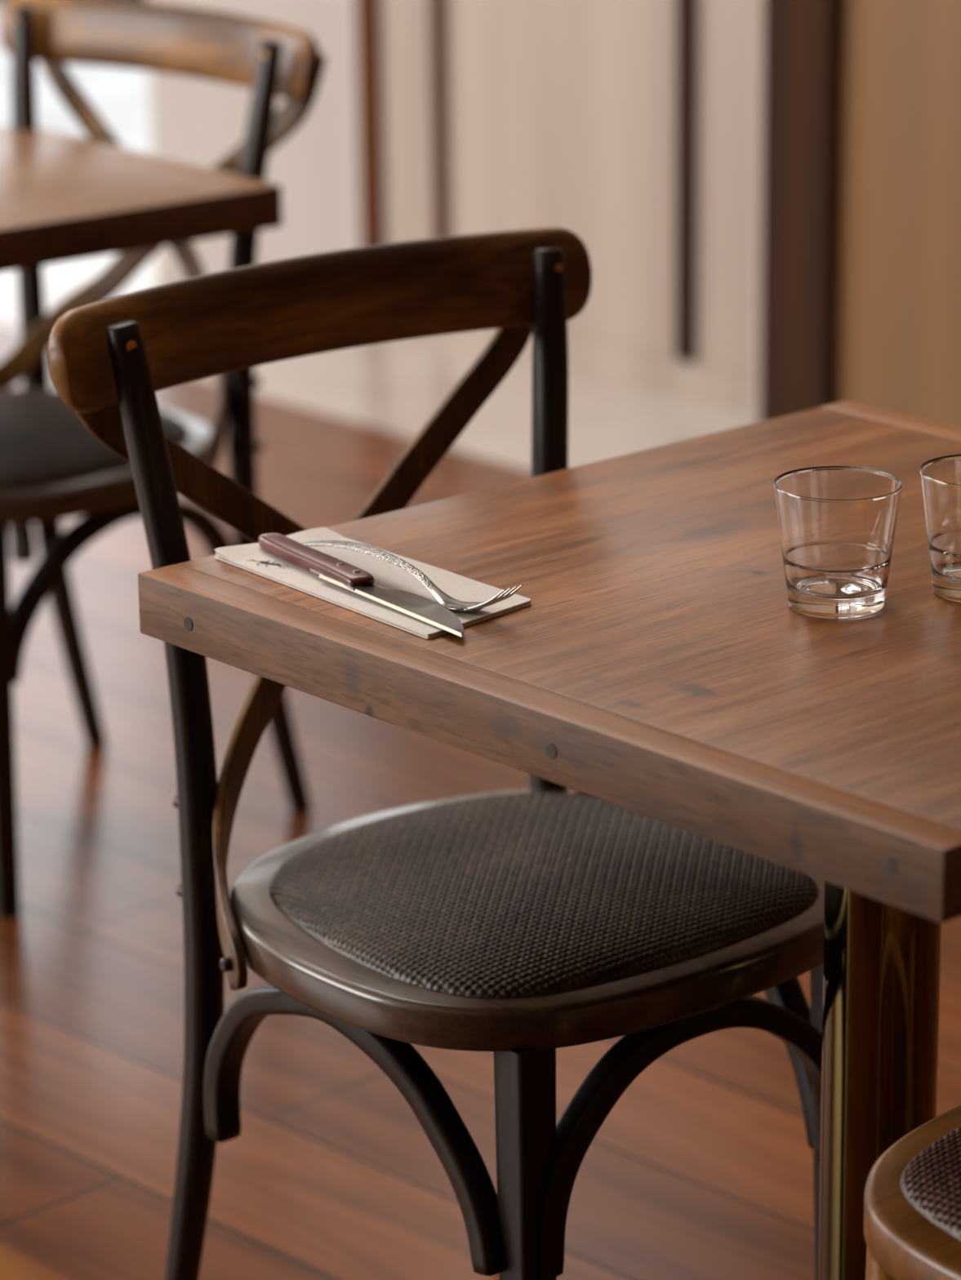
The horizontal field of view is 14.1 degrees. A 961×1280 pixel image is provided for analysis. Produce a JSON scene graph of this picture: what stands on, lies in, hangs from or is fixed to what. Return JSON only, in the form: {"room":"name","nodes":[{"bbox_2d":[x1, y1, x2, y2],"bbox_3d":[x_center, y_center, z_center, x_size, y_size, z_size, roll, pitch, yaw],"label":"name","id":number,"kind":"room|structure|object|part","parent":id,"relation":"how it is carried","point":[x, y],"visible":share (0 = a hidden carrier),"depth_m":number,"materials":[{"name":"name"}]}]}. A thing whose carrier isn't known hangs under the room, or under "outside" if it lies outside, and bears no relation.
{"room":"restaurant dining room","nodes":[
{"label":"restaurant dining room","id":0,"kind":"room"},
{"bbox_2d":[146,0,360,274],"bbox_3d":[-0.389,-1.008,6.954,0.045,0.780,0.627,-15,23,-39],"label":"wall","id":1,"kind":"structure","parent":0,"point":[198,122],"depth_m":6.90,"materials":[{"name":"beige paint"}]},
{"bbox_2d":[0,253,960,1279],"bbox_3d":[-2.095,0.310,4.310,6.480,0.100,11.400,-15,23,-39],"label":"floor","id":2,"kind":"structure","parent":0,"point":[701,1168],"depth_m":3.83,"materials":[{"name":"brown wood"}]},
{"bbox_2d":[0,1248,55,1279],"bbox_3d":[-0.623,0.651,1.758,0.715,0.750,0.800,-15,23,-39],"label":"dining table","id":3,"kind":"object","parent":2,"relation":"on","point":[11,1268],"visible":1,"depth_m":1.69,"materials":[{"name":"brown wood"}]},
{"bbox_2d":[0,125,282,272],"bbox_3d":[-0.655,-0.103,4.147,0.754,0.750,0.503,-14,22,-36],"label":"dining table","id":4,"kind":"object","parent":2,"relation":"on","point":[64,197],"visible":0.94,"depth_m":4.03,"materials":[{"name":"brown wood"}]},
{"bbox_2d":[0,0,326,918],"bbox_3d":[-0.488,-0.218,4.263,0.511,0.903,0.500,15,23,41],"label":"chair","id":5,"kind":"object","parent":2,"relation":"on","point":[53,469],"visible":0.8,"depth_m":4.24,"materials":[{"name":"brown wood"}]},
{"bbox_3d":[-0.511,0.084,4.081,0.036,0.430,0.040,15,23,41],"label":"leg","id":6,"kind":"part","parent":5,"relation":"part of","materials":[{"name":"black metal"}]},
{"bbox_3d":[-0.500,-0.290,4.512,0.058,0.893,0.096,15,23,41],"label":"post","id":7,"kind":"part","parent":5,"relation":"part of","materials":[{"name":"black metal"}]},
{"bbox_2d":[0,389,190,489],"bbox_3d":[-0.514,-0.229,4.229,0.378,0.021,0.364,15,23,41],"label":"seat cushion","id":8,"kind":"object","parent":5,"relation":"on","point":[44,444],"depth_m":4.14,"materials":[{"name":"fabric"}]},
{"bbox_3d":[-0.513,-0.206,4.237,0.443,0.032,0.422,15,23,41],"label":"seat frame","id":9,"kind":"part","parent":5,"relation":"part of","materials":[{"name":"brown wood"}]},
{"bbox_3d":[-0.346,-0.660,4.289,0.509,0.078,0.068,15,23,41],"label":"rail","id":10,"kind":"part","parent":5,"relation":"part of","materials":[{"name":"brown wood"}]},
{"bbox_3d":[-0.228,-0.218,4.270,0.058,0.893,0.096,15,23,41],"label":"post","id":11,"kind":"part","parent":5,"relation":"part of","materials":[{"name":"black metal"}]},
{"bbox_2d":[47,227,824,1279],"bbox_3d":[0.012,0.190,2.954,0.511,0.903,0.500,-14,22,-36],"label":"chair","id":12,"kind":"object","parent":2,"relation":"on","point":[519,926],"visible":0.91,"depth_m":2.89,"materials":[{"name":"brown wood"}]},
{"bbox_3d":[-0.245,0.189,2.982,0.058,0.893,0.096,-14,22,-36],"label":"post","id":13,"kind":"part","parent":12,"relation":"part of","materials":[{"name":"black metal"}]},
{"bbox_3d":[-0.126,-0.253,2.991,0.509,0.078,0.068,-14,22,-36],"label":"rail","id":14,"kind":"part","parent":12,"relation":"part of","materials":[{"name":"brown wood"}]},
{"bbox_3d":[0.035,0.488,2.781,0.036,0.430,0.040,-14,22,-36],"label":"leg","id":15,"kind":"part","parent":12,"relation":"part of","materials":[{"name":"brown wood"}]},
{"bbox_3d":[0.037,0.201,2.926,0.443,0.032,0.422,-14,22,-36],"label":"seat frame","id":16,"kind":"part","parent":12,"relation":"part of","materials":[{"name":"brown wood"}]},
{"bbox_2d":[268,792,818,999],"bbox_3d":[0.037,0.178,2.918,0.378,0.021,0.364,-14,22,-36],"label":"seat cushion","id":17,"kind":"object","parent":12,"relation":"on","point":[482,895],"depth_m":2.86,"materials":[{"name":"fabric"}]},
{"bbox_3d":[0.046,0.116,3.200,0.058,0.893,0.096,-14,22,-36],"label":"post","id":18,"kind":"part","parent":12,"relation":"part of","materials":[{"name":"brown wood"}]},
{"bbox_3d":[0.273,0.428,2.960,0.036,0.430,0.040,-14,22,-36],"label":"leg","id":19,"kind":"part","parent":12,"relation":"part of","materials":[{"name":"brown wood"}]},
{"bbox_2d":[137,400,960,1279],"bbox_3d":[0.282,0.319,2.773,0.716,0.750,0.754,-15,23,-39],"label":"dining table","id":20,"kind":"object","parent":2,"relation":"on","point":[660,665],"visible":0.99,"depth_m":2.58,"materials":[{"name":"brown wood"}]},
{"bbox_2d":[214,527,531,639],"bbox_3d":[-0.076,-0.042,2.673,0.109,0.006,0.250,-15,23,-39],"label":"folded napkin","id":21,"kind":"object","parent":20,"relation":"on","point":[252,557],"visible":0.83,"depth_m":2.66,"materials":[{"name":"paper"}]},
{"bbox_2d":[257,533,463,637],"bbox_3d":[-0.080,-0.041,2.647,0.030,0.012,0.265,-13,21,-35],"label":"steak knife","id":22,"kind":"object","parent":21,"relation":"on","point":[329,568],"visible":1,"depth_m":2.64,"materials":[{"name":"grey metal"}]},
{"bbox_3d":[-0.117,-0.056,2.695,0.020,0.011,0.140,-12,21,-31],"label":"handle","id":23,"kind":"part","parent":22,"relation":"part of","materials":[{"name":"brown wood"}]},
{"bbox_3d":[-0.050,-0.026,2.609,0.030,0.005,0.165,-13,21,-35],"label":"blade","id":24,"kind":"part","parent":22,"relation":"part of","materials":[{"name":"grey metal"}]},
{"bbox_2d":[301,540,523,612],"bbox_3d":[-0.054,-0.048,2.646,0.024,0.026,0.232,-15,22,-37],"label":"fork","id":25,"kind":"object","parent":21,"relation":"on","point":[453,604],"visible":1,"depth_m":2.62,"materials":[{"name":"silver metal"}]},
{"bbox_2d":[773,466,902,618],"bbox_3d":[0.239,-0.064,2.599,0.086,0.086,0.086,12,21,34],"label":"drinking glass","id":26,"kind":"object","parent":20,"relation":"on","point":[837,524],"visible":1,"depth_m":2.57,"materials":[{"name":"clear glass"}]},
{"bbox_2d":[919,453,960,602],"bbox_3d":[0.340,-0.074,2.626,0.086,0.086,0.086,12,21,34],"label":"drinking glass","id":27,"kind":"object","parent":20,"relation":"on","point":[940,477],"visible":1,"depth_m":2.61,"materials":[{"name":"clear glass"}]},
{"bbox_2d":[863,1105,960,1279],"bbox_3d":[0.506,0.361,2.389,0.511,0.903,0.500,-15,23,-39],"label":"chair","id":28,"kind":"object","parent":2,"relation":"on","point":[912,1195],"visible":1,"depth_m":2.39,"materials":[{"name":"brown wood"}]},
{"bbox_3d":[0.263,0.566,2.523,0.036,0.430,0.040,-15,23,-39],"label":"leg","id":29,"kind":"part","parent":28,"relation":"part of","materials":[{"name":"brown paint"}]},
{"bbox_2d":[899,1127,960,1240],"bbox_3d":[0.479,0.333,2.411,0.378,0.021,0.364,-15,23,-39],"label":"seat cushion","id":30,"kind":"object","parent":28,"relation":"on","point":[930,1157],"depth_m":2.40,"materials":[{"name":"brown fabric"}]},
{"bbox_2d":[380,0,763,378],"bbox_3d":[1.951,-1.290,4.066,0.050,3.000,6.400,-15,23,-39],"label":"wall","id":31,"kind":"structure","parent":0,"point":[561,113],"depth_m":6.30,"materials":[{"name":"beige wood"}]},
{"bbox_2d":[355,0,385,246],"bbox_3d":[-0.188,-1.989,6.374,0.063,2.995,0.044,-15,23,-39],"label":"trim","id":32,"kind":"structure","parent":31,"relation":"attached to","point":[368,28],"depth_m":6.69,"materials":[{"name":"brown wood"}]},
{"bbox_2d":[429,0,448,237],"bbox_3d":[-0.083,-1.959,6.227,0.012,2.965,0.028,-15,23,-39],"label":"trim","id":33,"kind":"structure","parent":31,"relation":"attached to","point":[437,7],"depth_m":6.56,"materials":[{"name":"brown wood"}]},
{"bbox_2d":[428,328,759,418],"bbox_3d":[0.153,-0.476,6.439,0.008,0.062,0.970,-15,23,-39],"label":"baseboard","id":34,"kind":"structure","parent":31,"relation":"attached to","point":[737,393],"depth_m":6.29,"materials":[{"name":"beige wood"}]},
{"bbox_2d":[674,0,697,361],"bbox_3d":[0.311,-1.847,5.791,0.014,2.927,0.036,-15,23,-39],"label":"trim","id":35,"kind":"structure","parent":31,"relation":"attached to","point":[686,11],"depth_m":6.14,"materials":[{"name":"wood"}]},
{"bbox_2d":[759,0,844,422],"bbox_3d":[0.485,-1.746,5.579,0.060,2.995,0.138,-15,23,-39],"label":"trim","id":36,"kind":"structure","parent":31,"relation":"attached to","point":[802,40],"depth_m":5.89,"materials":[{"name":"brown wood"}]},
{"bbox_2d":[837,0,960,427],"bbox_3d":[2.256,-1.169,3.677,0.030,2.995,5.185,-15,23,-39],"label":"panel","id":37,"kind":"object","parent":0,"point":[900,326],"depth_m":5.77,"materials":[{"name":"brown wood"}]},
{"label":"outside","id":38,"kind":"structure","parent":0,"visible":0},
{"bbox_2d":[0,2,155,257],"bbox_3d":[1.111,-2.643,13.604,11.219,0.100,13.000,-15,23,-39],"label":"window","id":39,"kind":"structure","parent":38,"point":[121,96],"depth_m":9.20,"materials":[{"name":"white glass"}]},
{"bbox_2d":[0,0,146,3],"bbox_3d":[-1.448,-1.929,10.979,0.150,0.180,4.700,-15,23,-39],"label":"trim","id":40,"kind":"structure","parent":39,"relation":"on","point":[1,1],"depth_m":10.76,"materials":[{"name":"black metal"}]}
]}

